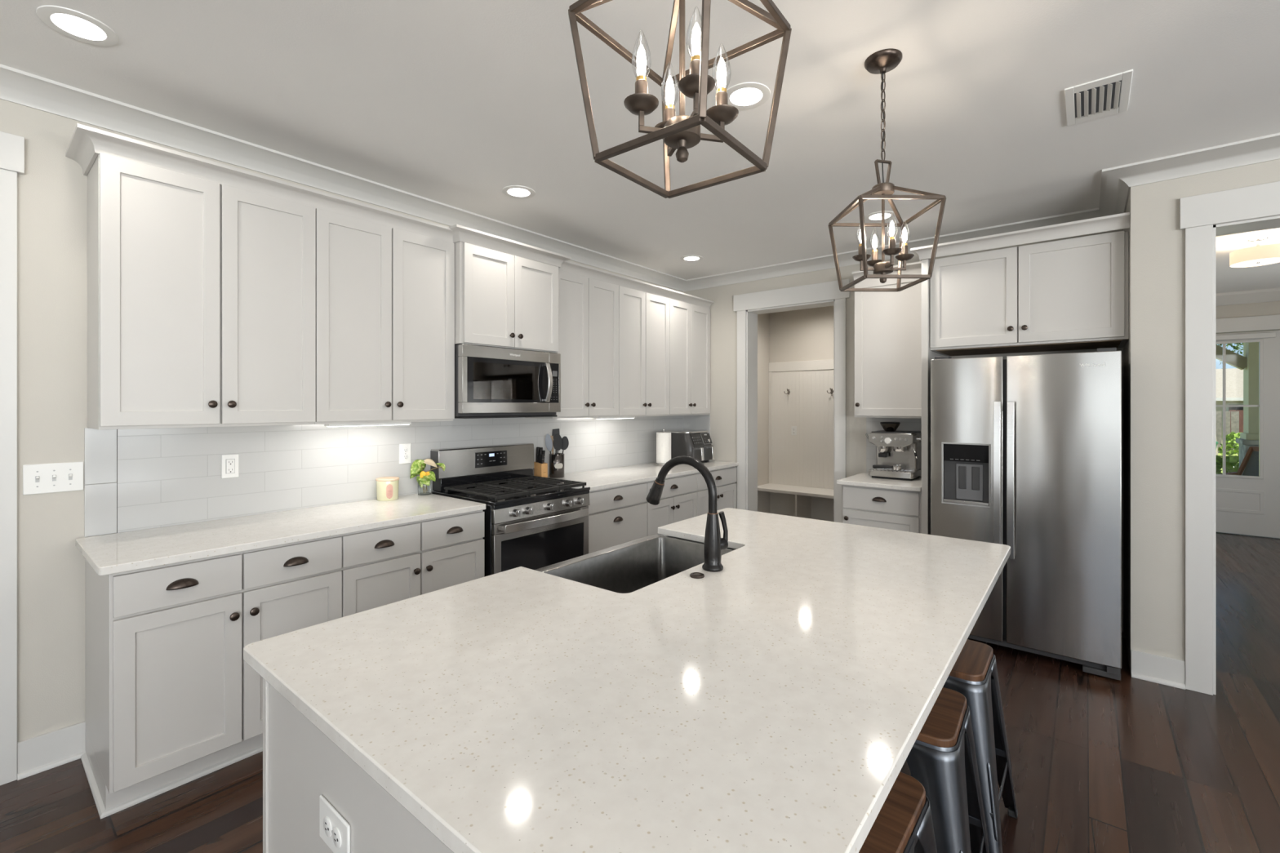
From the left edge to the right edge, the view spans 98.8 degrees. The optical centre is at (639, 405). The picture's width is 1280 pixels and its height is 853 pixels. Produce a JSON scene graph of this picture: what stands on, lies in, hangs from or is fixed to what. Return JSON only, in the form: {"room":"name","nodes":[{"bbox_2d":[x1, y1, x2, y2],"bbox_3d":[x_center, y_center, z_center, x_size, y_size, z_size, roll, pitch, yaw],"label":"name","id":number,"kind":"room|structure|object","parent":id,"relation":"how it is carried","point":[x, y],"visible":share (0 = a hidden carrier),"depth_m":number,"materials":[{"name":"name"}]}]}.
{"room":"kitchen","nodes":[
{"label":"kitchen","id":0,"kind":"room"},
{"bbox_2d":[80,745,262,819],"bbox_3d":[-1.628,1.457,2.708,0.527,0.019,1.546,0,0,39],"label":"trim","id":1,"kind":"structure","parent":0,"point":[103,813],"depth_m":2.11,"materials":[{"name":"paint"}]},
{"bbox_2d":[0,98,683,742],"bbox_3d":[-2.689,0.095,2.029,0.200,2.742,9.710,0,0,39],"label":"wall","id":2,"kind":"structure","parent":0,"point":[52,189],"depth_m":2.23,"materials":[{"name":"paint"}]},
{"bbox_2d":[0,131,24,786],"bbox_3d":[-2.483,0.205,2.102,0.028,2.522,0.163,0,0,39],"label":"door frame","id":3,"kind":"structure","parent":2,"relation":"attached to","point":[11,146],"depth_m":2.13,"materials":[{"name":"paint"}]},
{"bbox_2d":[17,720,85,780],"bbox_3d":[-2.383,1.396,2.224,0.028,0.140,0.190,0,0,39],"label":"baseboard","id":4,"kind":"structure","parent":2,"relation":"attached to","point":[40,753],"depth_m":2.22,"materials":[{"name":"paint"}]},
{"bbox_2d":[22,462,83,495],"bbox_3d":[-2.384,0.295,2.231,0.018,0.120,0.170,0,0,39],"label":"light switch","id":5,"kind":"object","parent":2,"relation":"attached to","point":[41,478],"visible":1,"depth_m":2.23,"materials":[{"name":"white plastic"}]},
{"bbox_2d":[84,427,116,537],"bbox_3d":[-2.300,0.323,2.340,0.011,0.458,0.098,0,0,39],"label":"tile","id":6,"kind":"structure","parent":2,"relation":"attached to","point":[100,445],"depth_m":2.33,"materials":[{"name":"white tile"}]},
{"bbox_2d":[87,152,315,429],"bbox_3d":[-1.947,-0.445,2.490,0.365,1.077,0.762,0,0,39],"label":"upper cabinet","id":7,"kind":"object","parent":2,"relation":"attached to","point":[202,292],"visible":0.99,"depth_m":2.33,"materials":[{"name":"paint"}]},
{"bbox_2d":[65,123,714,309],"bbox_3d":[-0.740,-1.008,3.810,0.381,0.080,4.479,0,0,42],"label":"crown molding","id":8,"kind":"structure","parent":7,"relation":"attached to","point":[86,142],"depth_m":2.67,"materials":[{"name":"paint"}]},
{"bbox_2d":[314,208,454,424],"bbox_3d":[-1.466,-0.445,3.082,0.365,1.077,0.762,0,0,39],"label":"upper cabinet","id":9,"kind":"object","parent":2,"relation":"attached to","point":[385,295],"visible":0.95,"depth_m":2.95,"materials":[{"name":"paint"}]},
{"bbox_2d":[324,422,411,426],"bbox_3d":[-1.468,0.102,2.983,0.060,0.016,0.440,0,0,39],"label":"light","id":10,"kind":"object","parent":9,"relation":"attached to","point":[396,423],"visible":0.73,"depth_m":2.94,"materials":[{"name":"white plastic"}]},
{"bbox_2d":[117,415,683,533],"bbox_3d":[-0.910,0.310,4.050,0.010,0.486,4.306,0,0,39],"label":"backsplash","id":11,"kind":"structure","parent":2,"relation":"attached to","point":[167,477],"depth_m":2.94,"materials":[{"name":"white tile"}]},
{"bbox_2d":[221,453,239,478],"bbox_3d":[-2.006,0.297,2.686,0.010,0.115,0.070,0,0,39],"label":"wall outlet","id":12,"kind":"object","parent":11,"relation":"attached to","point":[229,463],"visible":1,"depth_m":2.68,"materials":[{"name":"white plastic"}]},
{"bbox_2d":[226,459,234,473],"bbox_3d":[-2.004,0.297,2.684,0.003,0.067,0.034,0,0,39],"label":"receptacle","id":13,"kind":"object","parent":12,"relation":"attached to","point":[229,463],"depth_m":2.68,"materials":[{"name":"white plastic"}]},
{"bbox_2d":[399,443,411,463],"bbox_3d":[-1.445,0.296,3.376,0.009,0.123,0.076,0,0,39],"label":"wall outlet","id":14,"kind":"object","parent":11,"relation":"attached to","point":[405,450],"visible":1,"depth_m":3.37,"materials":[{"name":"white plastic"}]},
{"bbox_2d":[454,241,558,353],"bbox_3d":[-0.950,-0.677,3.663,0.433,0.614,0.785,0,0,39],"label":"upper cabinet","id":15,"kind":"object","parent":2,"relation":"attached to","point":[502,300],"visible":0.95,"depth_m":3.49,"materials":[{"name":"paint"}]},
{"bbox_2d":[454,343,560,418],"bbox_3d":[-0.934,-0.143,3.650,0.454,0.442,0.783,0,0,39],"label":"microwave","id":16,"kind":"object","parent":15,"relation":"attached to","point":[491,382],"visible":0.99,"depth_m":3.48,"materials":[{"name":"grey metal"}]},
{"bbox_2d":[524,270,618,418],"bbox_3d":[-0.507,-0.445,4.261,0.365,1.077,0.695,0,0,39],"label":"upper cabinet","id":17,"kind":"object","parent":2,"relation":"attached to","point":[588,308],"visible":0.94,"depth_m":4.15,"materials":[{"name":"paint"}]},
{"bbox_2d":[617,285,669,417],"bbox_3d":[-0.068,-0.445,4.801,0.365,1.077,0.695,0,0,39],"label":"upper cabinet","id":18,"kind":"object","parent":2,"relation":"attached to","point":[643,317],"visible":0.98,"depth_m":4.68,"materials":[{"name":"paint"}]},
{"bbox_2d":[595,416,635,419],"bbox_3d":[-0.200,0.102,4.542,0.060,0.016,0.430,0,0,39],"label":"light","id":19,"kind":"object","parent":18,"relation":"attached to","point":[629,417],"visible":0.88,"depth_m":4.48,"materials":[{"name":"white plastic"}]},
{"bbox_2d":[667,298,710,415],"bbox_3d":[0.371,-0.445,5.340,0.365,1.077,0.695,0,0,39],"label":"upper cabinet","id":20,"kind":"object","parent":2,"relation":"attached to","point":[689,324],"visible":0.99,"depth_m":5.22,"materials":[{"name":"paint"}]},
{"bbox_2d":[0,0,1279,293],"bbox_3d":[1.899,-1.326,1.133,8.550,0.100,14.110,0,0,39],"label":"ceiling","id":21,"kind":"structure","parent":0,"point":[454,103],"depth_m":2.28,"materials":[{"name":"paint"}]},
{"bbox_2d":[35,4,119,45],"bbox_3d":[-1.886,-1.286,1.844,0.196,0.030,0.196,0,0,39],"label":"recessed light","id":22,"kind":"object","parent":21,"relation":"in","point":[77,25],"visible":0.96,"depth_m":1.85,"materials":[{"name":"white plastic"}]},
{"bbox_2d":[502,185,535,198],"bbox_3d":[-0.724,-1.286,3.273,0.196,0.030,0.196,0,0,39],"label":"recessed light","id":23,"kind":"object","parent":21,"relation":"in","point":[513,191],"visible":0.91,"depth_m":3.30,"materials":[{"name":"white plastic"}]},
{"bbox_2d":[568,0,791,198],"bbox_3d":[0.078,-0.860,1.016,0.303,0.832,0.303,0,0,38],"label":"lantern pendant","id":24,"kind":"object","parent":21,"relation":"hanging from","point":[682,131],"visible":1,"depth_m":1.01,"materials":[{"name":"brown metal"}]},
{"bbox_2d":[680,254,702,261],"bbox_3d":[0.447,-1.286,4.744,0.196,0.030,0.196,0,0,39],"label":"recessed light","id":25,"kind":"object","parent":21,"relation":"in","point":[691,257],"visible":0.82,"depth_m":4.78,"materials":[{"name":"white plastic"}]},
{"bbox_2d":[726,81,770,109],"bbox_3d":[0.437,-1.286,2.259,0.196,0.030,0.196,0,0,39],"label":"recessed light","id":26,"kind":"object","parent":21,"relation":"in","point":[749,95],"visible":0.91,"depth_m":2.28,"materials":[{"name":"white plastic"}]},
{"bbox_2d":[864,210,895,221],"bbox_3d":[1.615,-1.286,3.691,0.196,0.030,0.196,0,0,39],"label":"recessed light","id":27,"kind":"object","parent":21,"relation":"in","point":[875,216],"visible":0.78,"depth_m":3.72,"materials":[{"name":"white plastic"}]},
{"bbox_2d":[828,48,946,291],"bbox_3d":[0.897,-0.860,2.022,0.303,0.832,0.303,0,0,-1],"label":"lantern pendant","id":28,"kind":"object","parent":21,"relation":"hanging from","point":[882,61],"visible":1,"depth_m":2.01,"materials":[{"name":"brown metal"}]},
{"bbox_2d":[1064,69,1133,125],"bbox_3d":[1.903,-1.270,2.283,0.206,0.012,0.365,0,0,39],"label":"ceiling vent","id":29,"kind":"object","parent":21,"relation":"in","point":[1091,100],"visible":1,"depth_m":2.26,"materials":[{"name":"white plastic"}]},
{"bbox_2d":[1229,235,1279,267],"bbox_3d":[4.717,-1.179,4.184,0.296,0.192,0.296,0,0,39],"label":"drum ceiling light","id":30,"kind":"object","parent":21,"relation":"attached to","point":[1258,255],"visible":1,"depth_m":4.14,"materials":[{"name":"beige fabric"}]},
{"bbox_2d":[1230,257,1279,266],"bbox_3d":[4.717,-1.095,4.184,0.290,0.003,0.290,0,0,39],"label":"diffuser","id":31,"kind":"object","parent":30,"relation":"attached to","point":[1242,262],"depth_m":4.19,"materials":[{"name":"white"}]},
{"bbox_2d":[0,532,1279,852],"bbox_3d":[1.899,1.526,1.133,8.550,0.120,14.110,0,0,39],"label":"floor","id":32,"kind":"structure","parent":0,"point":[1100,764],"depth_m":2.16,"materials":[{"name":"brown wood"}]},
{"bbox_2d":[84,534,342,809],"bbox_3d":[-1.833,1.025,2.393,0.665,0.884,0.768,0,0,39],"label":"base cabinet","id":33,"kind":"object","parent":32,"relation":"on","point":[171,695],"visible":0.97,"depth_m":2.10,"materials":[{"name":"paint"}]},
{"bbox_2d":[340,510,484,617],"bbox_3d":[-1.349,1.025,2.987,0.665,0.884,0.762,0,0,39],"label":"base cabinet","id":34,"kind":"object","parent":32,"relation":"on","point":[381,566],"visible":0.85,"depth_m":2.75,"materials":[{"name":"paint"}]},
{"bbox_2d":[75,493,485,576],"bbox_3d":[-1.601,0.567,2.675,0.648,0.030,1.558,0,0,39],"label":"countertop","id":35,"kind":"structure","parent":34,"relation":"on","point":[123,552],"depth_m":2.41,"materials":[{"name":"stone"}]},
{"bbox_2d":[375,476,399,501],"bbox_3d":[-1.483,0.489,3.223,0.127,0.126,0.127,0,0,39],"label":"candle","id":36,"kind":"object","parent":35,"relation":"on","point":[387,487],"visible":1,"depth_m":3.17,"materials":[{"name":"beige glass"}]},
{"bbox_2d":[417,480,431,495],"bbox_3d":[-1.336,0.502,3.399,0.080,0.100,0.080,0,0,39],"label":"glass vase","id":37,"kind":"object","parent":35,"relation":"on","point":[430,484],"visible":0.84,"depth_m":3.42,"materials":[{"name":"clear glass"}]},
{"bbox_2d":[409,458,445,493],"bbox_3d":[-1.313,0.436,3.375,0.215,0.209,0.100,0,0,-1],"label":"plant cutting","id":38,"kind":"object","parent":37,"relation":"on","point":[417,467],"visible":1,"depth_m":3.39,"materials":[{"name":"green plant"}]},
{"bbox_2d":[262,535,733,852],"bbox_3d":[0.109,1.025,1.843,0.824,0.884,2.134,0,0,39],"label":"kitchen island","id":39,"kind":"object","parent":32,"relation":"on","point":[300,764],"visible":0.04,"depth_m":1.10,"materials":[{"name":"paint"}]},
{"bbox_2d":[319,795,350,852],"bbox_3d":[-0.571,0.794,1.022,0.127,0.080,0.009,0,0,39],"label":"wall outlet","id":40,"kind":"object","parent":39,"relation":"attached to","point":[334,829],"visible":1,"depth_m":1.02,"materials":[{"name":"white plastic"}]},
{"bbox_2d":[323,816,332,837],"bbox_3d":[-0.589,0.794,1.033,0.034,0.034,0.003,0,0,39],"label":"receptacle","id":41,"kind":"object","parent":40,"relation":"attached to","point":[327,820],"depth_m":1.03,"materials":[{"name":"white plastic"}]},
{"bbox_2d":[332,826,341,848],"bbox_3d":[-0.557,0.794,1.007,0.034,0.034,0.003,0,0,39],"label":"receptacle","id":42,"kind":"object","parent":40,"relation":"attached to","point":[336,831],"depth_m":1.00,"materials":[{"name":"white plastic"}]},
{"bbox_2d":[243,507,1010,852],"bbox_3d":[0.274,0.567,1.712,1.278,0.030,2.204,0,0,39],"label":"island countertop","id":43,"kind":"structure","parent":39,"relation":"on","point":[775,700],"depth_m":1.08,"materials":[{"name":"stone"}]},
{"bbox_2d":[534,534,735,593],"bbox_3d":[0.023,0.715,2.032,0.520,0.262,0.765,0,0,39],"label":"sink","id":44,"kind":"object","parent":43,"relation":"in","point":[630,566],"visible":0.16,"depth_m":2.29,"materials":[{"name":"metal"}]},
{"bbox_2d":[646,455,728,572],"bbox_3d":[0.157,0.364,1.933,0.321,0.376,0.084,0,0,39],"label":"faucet","id":45,"kind":"object","parent":43,"relation":"on","point":[713,546],"visible":1,"depth_m":1.85,"materials":[{"name":"black metal"}]},
{"bbox_2d":[689,572,704,578],"bbox_3d":[0.185,0.548,1.771,0.048,0.009,0.048,0,0,39],"label":"switch","id":46,"kind":"object","parent":43,"relation":"on","point":[695,575],"visible":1,"depth_m":1.76,"materials":[{"name":"brown metal"}]},
{"bbox_2d":[430,443,590,577],"bbox_3d":[-0.818,0.863,3.575,0.729,1.166,0.768,0,0,39],"label":"gas range","id":47,"kind":"object","parent":32,"relation":"on","point":[531,523],"visible":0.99,"depth_m":3.45,"materials":[{"name":"silver metal"}]},
{"bbox_2d":[431,483,590,506],"bbox_3d":[-0.830,0.556,3.584,0.658,0.021,0.768,0,0,39],"label":"cooktop","id":48,"kind":"object","parent":47,"relation":"in","point":[557,493],"depth_m":3.35,"materials":[{"name":"black metal"}]},
{"bbox_2d":[587,481,647,553],"bbox_3d":[-0.391,1.025,4.168,0.662,0.884,0.675,0,0,39],"label":"base cabinet","id":49,"kind":"object","parent":32,"relation":"on","point":[617,515],"visible":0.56,"depth_m":3.97,"materials":[{"name":"paint"}]},
{"bbox_2d":[534,460,738,491],"bbox_3d":[0.051,0.567,4.706,0.648,0.030,2.075,0,0,39],"label":"countertop","id":50,"kind":"structure","parent":49,"relation":"on","point":[605,478],"depth_m":4.43,"materials":[{"name":"stone"}]},
{"bbox_2d":[533,462,547,477],"bbox_3d":[-0.745,0.488,4.121,0.086,0.128,0.060,0,0,39],"label":"knife block","id":51,"kind":"object","parent":50,"relation":"on","point":[540,469],"visible":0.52,"depth_m":4.10,"materials":[{"name":"brown wood"}]},
{"bbox_2d":[549,453,564,478],"bbox_3d":[-0.642,0.462,4.228,0.117,0.180,0.116,0,0,39],"label":"utensil crock","id":52,"kind":"object","parent":50,"relation":"on","point":[556,461],"visible":0.98,"depth_m":4.18,"materials":[{"name":"metal"}]},
{"bbox_2d":[545,433,552,453],"bbox_3d":[-0.693,0.379,4.223,0.072,0.324,0.012,0,0,-1],"label":"ladle","id":53,"kind":"object","parent":52,"relation":"in","point":[548,442],"visible":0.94,"depth_m":4.22,"materials":[{"name":"grey plastic"}]},
{"bbox_2d":[553,434,562,454],"bbox_3d":[-0.629,0.380,4.204,0.072,0.321,0.020,0,0,0],"label":"serving spoon","id":54,"kind":"object","parent":52,"relation":"in","point":[557,441],"visible":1,"depth_m":4.20,"materials":[{"name":"black plastic"}]},
{"bbox_2d":[560,435,568,453],"bbox_3d":[-0.593,0.389,4.233,0.086,0.304,0.026,0,0,-8],"label":"slotted spoon","id":55,"kind":"object","parent":52,"relation":"in","point":[565,440],"visible":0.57,"depth_m":4.22,"materials":[{"name":"black plastic"}]},
{"bbox_2d":[654,429,664,466],"bbox_3d":[0.220,0.385,5.074,0.170,0.334,0.170,0,0,39],"label":"paper towel holder","id":56,"kind":"object","parent":50,"relation":"on","point":[655,463],"visible":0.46,"depth_m":5.01,"materials":[{"name":"metal"}]},
{"bbox_2d":[656,431,671,463],"bbox_3d":[0.220,0.389,5.074,0.138,0.280,0.138,0,0,39],"label":"paper towel roll","id":57,"kind":"object","parent":56,"relation":"on","point":[663,439],"visible":0.89,"depth_m":5.01,"materials":[{"name":"white paper"}]},
{"bbox_2d":[664,429,714,462],"bbox_3d":[0.491,0.400,5.359,0.423,0.304,0.400,0,0,39],"label":"air fryer","id":58,"kind":"object","parent":50,"relation":"on","point":[696,444],"visible":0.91,"depth_m":5.22,"materials":[{"name":"metal"}]},
{"bbox_2d":[645,473,697,536],"bbox_3d":[0.044,1.025,4.701,0.665,0.884,0.700,0,0,39],"label":"base cabinet","id":59,"kind":"object","parent":32,"relation":"on","point":[678,500],"visible":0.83,"depth_m":4.51,"materials":[{"name":"paint"}]},
{"bbox_2d":[695,466,737,515],"bbox_3d":[0.486,1.025,5.244,0.665,0.884,0.700,0,0,39],"label":"base cabinet","id":60,"kind":"object","parent":32,"relation":"on","point":[726,478],"visible":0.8,"depth_m":5.09,"materials":[{"name":"paint"}]},
{"bbox_2d":[757,483,833,521],"bbox_3d":[2.305,1.236,6.295,2.000,0.460,0.465,0,0,39],"label":"bench","id":61,"kind":"object","parent":32,"relation":"on","point":[812,503],"visible":0.2,"depth_m":6.68,"materials":[{"name":"paint"}]},
{"bbox_2d":[841,484,921,533],"bbox_3d":[1.891,1.025,4.131,0.549,0.884,0.665,0,0,39],"label":"base cabinet","id":62,"kind":"object","parent":32,"relation":"on","point":[879,508],"visible":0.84,"depth_m":3.88,"materials":[{"name":"paint"}]},
{"bbox_2d":[836,471,921,491],"bbox_3d":[1.881,0.567,4.129,0.564,0.030,0.660,0,0,39],"label":"countertop","id":63,"kind":"structure","parent":62,"relation":"on","point":[863,479],"depth_m":3.96,"materials":[{"name":"stone"}]},
{"bbox_2d":[865,422,921,479],"bbox_3d":[1.964,0.339,4.228,0.381,0.422,0.333,0,0,39],"label":"espresso machine","id":64,"kind":"object","parent":63,"relation":"on","point":[893,447],"visible":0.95,"depth_m":4.16,"materials":[{"name":"metal"}]},
{"bbox_2d":[872,463,902,471],"bbox_3d":[1.873,0.461,4.153,0.206,0.050,0.077,0,0,39],"label":"portafilter","id":65,"kind":"object","parent":64,"relation":"on","point":[898,468],"visible":1,"depth_m":4.14,"materials":[{"name":"silver metal"}]},
{"bbox_2d":[868,468,921,479],"bbox_3d":[1.967,0.513,4.220,0.315,0.047,0.325,0,0,39],"label":"drip tray","id":66,"kind":"object","parent":64,"relation":"on","point":[905,473],"depth_m":4.11,"materials":[{"name":"silver metal"}]},
{"bbox_2d":[871,430,920,433],"bbox_3d":[1.978,0.204,4.234,0.291,0.007,0.270,0,0,39],"label":"tray","id":67,"kind":"object","parent":64,"relation":"on","point":[880,431],"depth_m":4.19,"materials":[{"name":"grey metal"}]},
{"bbox_2d":[858,771,937,852],"bbox_3d":[0.442,1.160,1.222,0.431,0.612,0.431,0,0,40],"label":"counter stool","id":68,"kind":"object","parent":32,"relation":"on","point":[904,824],"visible":0.25,"depth_m":1.15,"materials":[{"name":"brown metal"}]},
{"bbox_2d":[921,258,945,534],"bbox_3d":[2.125,0.241,3.949,0.040,2.450,0.655,0,0,39],"label":"end panel","id":69,"kind":"object","parent":32,"relation":"on","point":[927,355],"visible":0.24,"depth_m":3.70,"materials":[{"name":"paint"}]},
{"bbox_2d":[906,687,989,852],"bbox_3d":[0.761,1.160,1.596,0.431,0.612,0.431,0,0,37],"label":"counter stool","id":70,"kind":"object","parent":32,"relation":"on","point":[942,757],"visible":0.34,"depth_m":1.42,"materials":[{"name":"grey metal"}]},
{"bbox_2d":[942,639,1017,852],"bbox_3d":[1.050,1.160,1.931,0.431,0.612,0.431,0,0,39],"label":"counter stool","id":71,"kind":"object","parent":32,"relation":"on","point":[974,674],"visible":0.44,"depth_m":1.75,"materials":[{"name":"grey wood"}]},
{"bbox_2d":[930,347,1121,680],"bbox_3d":[2.420,0.579,3.462,0.906,1.775,0.880,0,0,39],"label":"refrigerator","id":72,"kind":"object","parent":32,"relation":"on","point":[1026,450],"visible":0.91,"depth_m":3.10,"materials":[{"name":"grey metal"}]},
{"bbox_2d":[757,313,768,485],"bbox_3d":[1.097,0.095,6.620,0.280,2.742,1.790,0,0,39],"label":"wall","id":73,"kind":"structure","parent":0,"point":[762,319],"depth_m":6.97,"materials":[{"name":"paint"}]},
{"bbox_2d":[768,306,833,362],"bbox_3d":[2.700,0.095,6.372,2.520,2.742,0.150,0,0,39],"label":"wall","id":74,"kind":"structure","parent":0,"point":[806,334],"depth_m":6.83,"materials":[{"name":"paint"}]},
{"bbox_2d":[768,359,833,488],"bbox_3d":[2.446,0.227,6.469,2.000,1.557,0.020,0,0,39],"label":"beadboard panel","id":75,"kind":"object","parent":74,"relation":"attached to","point":[806,458],"visible":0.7,"depth_m":6.82,"materials":[{"name":"white wood"}]},
{"bbox_2d":[683,229,1123,631],"bbox_3d":[1.855,0.095,4.720,3.855,2.742,0.200,0,0,39],"label":"wall","id":76,"kind":"structure","parent":0,"point":[723,319],"depth_m":5.28,"materials":[{"name":"paint"}]},
{"bbox_2d":[683,414,710,460],"bbox_3d":[0.577,0.322,5.624,0.330,0.460,0.011,0,0,39],"label":"tile","id":77,"kind":"structure","parent":76,"relation":"attached to","point":[697,422],"depth_m":5.61,"materials":[{"name":"white tile"}]},
{"bbox_2d":[746,299,834,521],"bbox_3d":[1.417,0.276,5.076,0.855,2.380,0.204,0,0,39],"label":"lining","id":78,"kind":"object","parent":76,"relation":"attached to","point":[751,315],"visible":0.55,"depth_m":5.29,"materials":[{"name":"paint"}]},
{"bbox_2d":[733,279,850,522],"bbox_3d":[1.346,0.198,4.989,1.107,2.537,0.026,0,0,39],"label":"door frame","id":79,"kind":"structure","parent":76,"relation":"attached to","point":[828,291],"depth_m":4.89,"materials":[{"name":"paint"}]},
{"bbox_2d":[854,272,921,417],"bbox_3d":[1.985,-0.445,4.247,0.549,1.077,0.365,0,0,39],"label":"upper cabinet","id":80,"kind":"object","parent":76,"relation":"attached to","point":[888,324],"visible":0.78,"depth_m":4.15,"materials":[{"name":"paint"}]},
{"bbox_2d":[851,212,1129,280],"bbox_3d":[2.185,-1.014,3.659,1.602,0.092,0.394,0,0,39],"label":"crown molding","id":81,"kind":"structure","parent":80,"relation":"on","point":[1117,221],"depth_m":3.34,"materials":[{"name":"paint"}]},
{"bbox_2d":[866,417,921,475],"bbox_3d":[2.101,0.315,4.385,0.560,0.476,0.010,0,0,39],"label":"backsplash","id":82,"kind":"structure","parent":76,"relation":"attached to","point":[872,424],"depth_m":4.50,"materials":[{"name":"white tile"}]},
{"bbox_2d":[929,230,1128,355],"bbox_3d":[2.535,-0.679,3.619,1.009,0.614,0.650,0,0,39],"label":"upper cabinet","id":83,"kind":"object","parent":76,"relation":"attached to","point":[1070,294],"visible":0.99,"depth_m":3.36,"materials":[{"name":"paint"}]},
{"bbox_2d":[1123,159,1279,672],"bbox_3d":[4.780,0.095,1.739,4.845,2.742,0.735,0,0,39],"label":"wall","id":84,"kind":"structure","parent":0,"point":[1153,352],"depth_m":2.92,"materials":[{"name":"paint"}]},
{"bbox_2d":[0,63,1279,291],"bbox_3d":[0.586,-1.232,-0.435,7.990,0.087,9.400,0,0,39],"label":"trim","id":85,"kind":"structure","parent":84,"relation":"attached to","point":[18,86],"depth_m":2.90,"materials":[{"name":"paint"}]},
{"bbox_2d":[1130,649,1185,689],"bbox_3d":[2.741,1.396,2.904,0.209,0.140,0.030,0,0,39],"label":"baseboard","id":86,"kind":"structure","parent":84,"relation":"attached to","point":[1171,672],"depth_m":2.90,"materials":[{"name":"paint"}]},
{"bbox_2d":[1179,181,1279,695],"bbox_3d":[3.516,0.195,2.276,1.825,2.542,0.026,0,0,39],"label":"door frame","id":87,"kind":"structure","parent":84,"relation":"attached to","point":[1198,214],"depth_m":2.80,"materials":[{"name":"paint"}]},
{"bbox_2d":[1213,215,1279,694],"bbox_3d":[3.592,0.275,2.370,1.585,2.382,0.219,0,0,39],"label":"door frame","id":88,"kind":"structure","parent":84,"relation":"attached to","point":[1273,222],"depth_m":2.78,"materials":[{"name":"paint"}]},
{"bbox_2d":[1215,301,1279,333],"bbox_3d":[7.821,0.095,5.442,4.800,2.742,0.150,0,0,39],"label":"wall","id":89,"kind":"structure","parent":0,"point":[1273,308],"depth_m":6.16,"materials":[{"name":"paint"}]},
{"bbox_2d":[1215,329,1279,537],"bbox_3d":[6.683,0.313,6.270,0.920,2.283,0.122,0,0,39],"label":"door","id":90,"kind":"structure","parent":89,"relation":"in","point":[1244,504],"depth_m":6.09,"materials":[{"name":"paint"}]},
{"bbox_2d":[1215,314,1279,333],"bbox_3d":[6.675,0.236,6.259,1.160,2.460,0.030,0,0,39],"label":"door frame","id":91,"kind":"structure","parent":89,"relation":"attached to","point":[1268,322],"depth_m":6.13,"materials":[{"name":"paint"}]},
{"bbox_2d":[1215,288,1279,306],"bbox_3d":[6.967,-1.211,5.976,2.480,0.130,0.100,0,0,39],"label":"trim","id":92,"kind":"structure","parent":89,"relation":"attached to","point":[1273,294],"depth_m":6.11,"materials":[{"name":"paint"}]},
{"label":"outside","id":93,"kind":"structure","parent":0,"visible":0},
{"bbox_2d":[1217,453,1239,472],"bbox_3d":[34.421,1.841,31.649,100.000,0.150,68.100,0,0,39],"label":"lawn","id":94,"kind":"structure","parent":93,"point":[1219,454],"depth_m":19.54,"materials":[{"name":"green plant"}]},
{"bbox_2d":[1215,411,1239,453],"bbox_3d":[20.159,0.991,21.388,4.380,1.550,0.020,0,0,39],"label":"fence","id":95,"kind":"object","parent":94,"relation":"on","point":[1219,415],"visible":0.12,"depth_m":20.20,"materials":[{"name":"beige wood"}]},
{"bbox_2d":[1215,454,1239,474],"bbox_3d":[9.507,1.239,8.786,1.221,1.055,1.263,0,0,0],"label":"leafy bush","id":96,"kind":"object","parent":94,"relation":"on","point":[1231,460],"visible":0.12,"depth_m":8.65,"materials":[{"name":"green plant"}]},
{"bbox_2d":[1217,431,1239,456],"bbox_3d":[20.390,1.326,18.661,0.981,0.880,0.945,0,0,-7],"label":"bush","id":97,"kind":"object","parent":94,"relation":"on","point":[1231,437],"depth_m":18.68,"materials":[{"name":"green plant"}]},
{"bbox_2d":[1215,368,1243,411],"bbox_3d":[25.862,0.091,23.819,11.800,3.350,8.050,0,0,39],"label":"house","id":98,"kind":"structure","parent":94,"relation":"on","point":[1234,376],"depth_m":21.86,"materials":[{"name":"beige"}]},
{"bbox_2d":[1215,342,1243,455],"bbox_3d":[19.150,-1.416,18.407,5.689,6.382,2.787,0,0,39],"label":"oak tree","id":99,"kind":"object","parent":94,"relation":"on","point":[1237,344],"visible":0.02,"depth_m":17.98,"materials":[{"name":"green plant"}]},
{"bbox_2d":[1228,409,1243,432],"bbox_3d":[22.424,0.966,19.803,1.585,1.600,0.020,0,0,39],"label":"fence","id":100,"kind":"object","parent":94,"relation":"on","point":[1241,411],"visible":0.21,"depth_m":20.11,"materials":[{"name":"wood"}]},
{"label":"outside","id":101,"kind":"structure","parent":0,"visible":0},
{"bbox_2d":[1215,531,1279,538],"bbox_3d":[8.114,1.616,7.228,6.000,0.200,2.990,0,0,39],"label":"floor","id":102,"kind":"structure","parent":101,"point":[1215,531],"depth_m":6.42,"materials":[{"name":"wood"}]},
{"bbox_2d":[1220,446,1258,476],"bbox_3d":[7.613,1.065,6.992,1.388,1.026,0.665,0,0,-10],"label":"lounge chair","id":103,"kind":"object","parent":102,"relation":"on","point":[1250,464],"visible":0.27,"depth_m":7.31,"materials":[{"name":"brown wood"}]},
{"bbox_2d":[1235,342,1258,475],"bbox_3d":[9.038,0.116,7.952,0.480,2.800,0.480,0,0,39],"label":"porch column","id":104,"kind":"structure","parent":102,"relation":"on","point":[1249,437],"depth_m":7.91,"materials":[{"name":"paint"}]},
{"bbox_2d":[1215,344,1247,369],"bbox_3d":[8.487,-0.974,8.400,1.191,0.892,0.140,0,0,39],"label":"brace","id":105,"kind":"object","parent":104,"relation":"attached to","point":[1236,360],"visible":0.29,"depth_m":8.10,"materials":[{"name":"beige wood"}]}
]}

